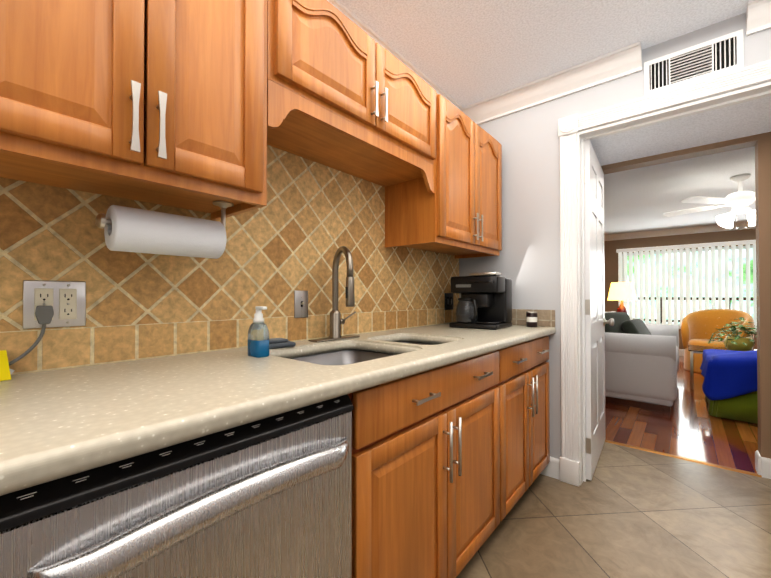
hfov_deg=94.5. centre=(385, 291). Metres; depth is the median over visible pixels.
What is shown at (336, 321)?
faucet
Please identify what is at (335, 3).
crown molding
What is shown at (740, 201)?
ceiling fan
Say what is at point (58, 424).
countertop
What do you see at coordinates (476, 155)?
upper cabinet
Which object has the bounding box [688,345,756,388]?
glass coffee table
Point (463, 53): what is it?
ceiling
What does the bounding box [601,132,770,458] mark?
wall
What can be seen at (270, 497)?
dishwasher
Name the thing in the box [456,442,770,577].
floor
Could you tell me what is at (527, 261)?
wall
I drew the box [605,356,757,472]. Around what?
floor
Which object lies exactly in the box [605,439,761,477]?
threshold
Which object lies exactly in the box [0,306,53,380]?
cord
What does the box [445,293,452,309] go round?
electrical outlet
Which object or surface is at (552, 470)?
baseboard
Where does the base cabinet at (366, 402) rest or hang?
on the floor at (626, 512)
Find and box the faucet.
[308,246,359,341]
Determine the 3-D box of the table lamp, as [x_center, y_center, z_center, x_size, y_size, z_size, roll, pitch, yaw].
[3.579,0.195,5.393,0.370,0.672,0.370,0,-1,40]
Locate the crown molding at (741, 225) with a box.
[604,222,755,240]
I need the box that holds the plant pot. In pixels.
[708,317,756,350]
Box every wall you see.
[0,145,458,374]
[459,13,770,458]
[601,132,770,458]
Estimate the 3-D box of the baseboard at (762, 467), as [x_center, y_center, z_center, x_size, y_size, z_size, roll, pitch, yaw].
[3.728,1.051,1.113,3.594,0.118,0.014,0,-1,40]
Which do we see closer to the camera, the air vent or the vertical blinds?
the air vent
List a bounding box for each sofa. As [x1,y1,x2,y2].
[605,311,678,412]
[700,349,757,423]
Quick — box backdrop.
[627,248,753,323]
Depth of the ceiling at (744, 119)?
2.16 m
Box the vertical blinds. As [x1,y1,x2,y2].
[616,240,756,329]
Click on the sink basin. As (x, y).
(346, 357)
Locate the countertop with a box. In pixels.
[0,323,555,495]
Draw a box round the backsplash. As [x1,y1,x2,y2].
[511,309,554,326]
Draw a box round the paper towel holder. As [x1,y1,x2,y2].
[95,201,233,258]
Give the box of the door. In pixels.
[584,139,613,479]
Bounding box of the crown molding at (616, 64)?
[463,41,641,124]
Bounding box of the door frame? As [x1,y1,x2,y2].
[558,60,770,486]
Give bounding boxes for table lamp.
[608,282,635,313]
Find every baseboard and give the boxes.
[540,456,559,479]
[679,349,684,355]
[755,450,770,473]
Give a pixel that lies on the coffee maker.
(485, 301)
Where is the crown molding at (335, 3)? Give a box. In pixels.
[327,0,462,111]
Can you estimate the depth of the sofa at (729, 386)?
3.14 m
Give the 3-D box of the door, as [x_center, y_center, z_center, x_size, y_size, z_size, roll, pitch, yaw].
[1.414,0.105,2.429,0.167,2.020,0.763,0,-1,40]
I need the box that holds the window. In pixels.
[622,245,756,331]
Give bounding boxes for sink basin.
[289,341,435,364]
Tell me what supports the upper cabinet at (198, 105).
attached to the tiled wall at (299, 230)
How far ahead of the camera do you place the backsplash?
2.21 m
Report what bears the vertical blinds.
attached to the window
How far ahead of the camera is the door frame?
2.07 m
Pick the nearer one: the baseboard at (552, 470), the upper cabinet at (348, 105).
the upper cabinet at (348, 105)
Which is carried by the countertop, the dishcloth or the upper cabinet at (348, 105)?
the dishcloth
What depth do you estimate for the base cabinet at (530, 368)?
1.87 m
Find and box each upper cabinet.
[0,0,279,220]
[280,0,451,247]
[414,104,501,258]
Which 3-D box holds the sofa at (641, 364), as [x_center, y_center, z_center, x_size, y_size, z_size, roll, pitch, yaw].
[2.914,0.686,4.294,0.950,0.910,1.910,0,-1,40]
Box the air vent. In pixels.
[644,29,743,95]
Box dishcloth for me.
[269,338,295,348]
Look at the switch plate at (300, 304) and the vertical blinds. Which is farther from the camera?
the vertical blinds
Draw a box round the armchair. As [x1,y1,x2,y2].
[681,309,754,373]
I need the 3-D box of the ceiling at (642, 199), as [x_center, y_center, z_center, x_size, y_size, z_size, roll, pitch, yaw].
[4.211,-1.265,4.170,7.040,0.190,5.280,0,-1,40]
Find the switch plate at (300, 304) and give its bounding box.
[294,291,307,317]
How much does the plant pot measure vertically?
0.390 m
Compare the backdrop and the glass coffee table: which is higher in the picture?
the backdrop
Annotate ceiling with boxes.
[338,0,748,106]
[590,96,770,165]
[604,146,755,234]
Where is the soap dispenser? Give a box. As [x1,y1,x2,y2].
[248,306,268,357]
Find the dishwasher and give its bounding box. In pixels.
[0,394,352,577]
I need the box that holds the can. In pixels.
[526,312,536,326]
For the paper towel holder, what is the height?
0.171 m
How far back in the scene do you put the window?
6.46 m
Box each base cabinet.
[348,385,379,577]
[380,346,511,577]
[512,336,549,507]
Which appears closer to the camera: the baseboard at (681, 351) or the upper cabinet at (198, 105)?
the upper cabinet at (198, 105)
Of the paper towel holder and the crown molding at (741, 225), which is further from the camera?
the crown molding at (741, 225)
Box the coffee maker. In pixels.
[449,272,511,329]
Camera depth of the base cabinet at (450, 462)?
1.21 m
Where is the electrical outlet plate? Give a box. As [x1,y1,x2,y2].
[23,280,85,328]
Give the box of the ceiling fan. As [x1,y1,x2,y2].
[663,174,755,228]
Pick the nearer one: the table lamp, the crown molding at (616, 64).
the crown molding at (616, 64)
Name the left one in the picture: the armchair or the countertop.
the countertop
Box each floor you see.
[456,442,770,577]
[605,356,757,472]
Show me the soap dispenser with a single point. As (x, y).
(258, 338)

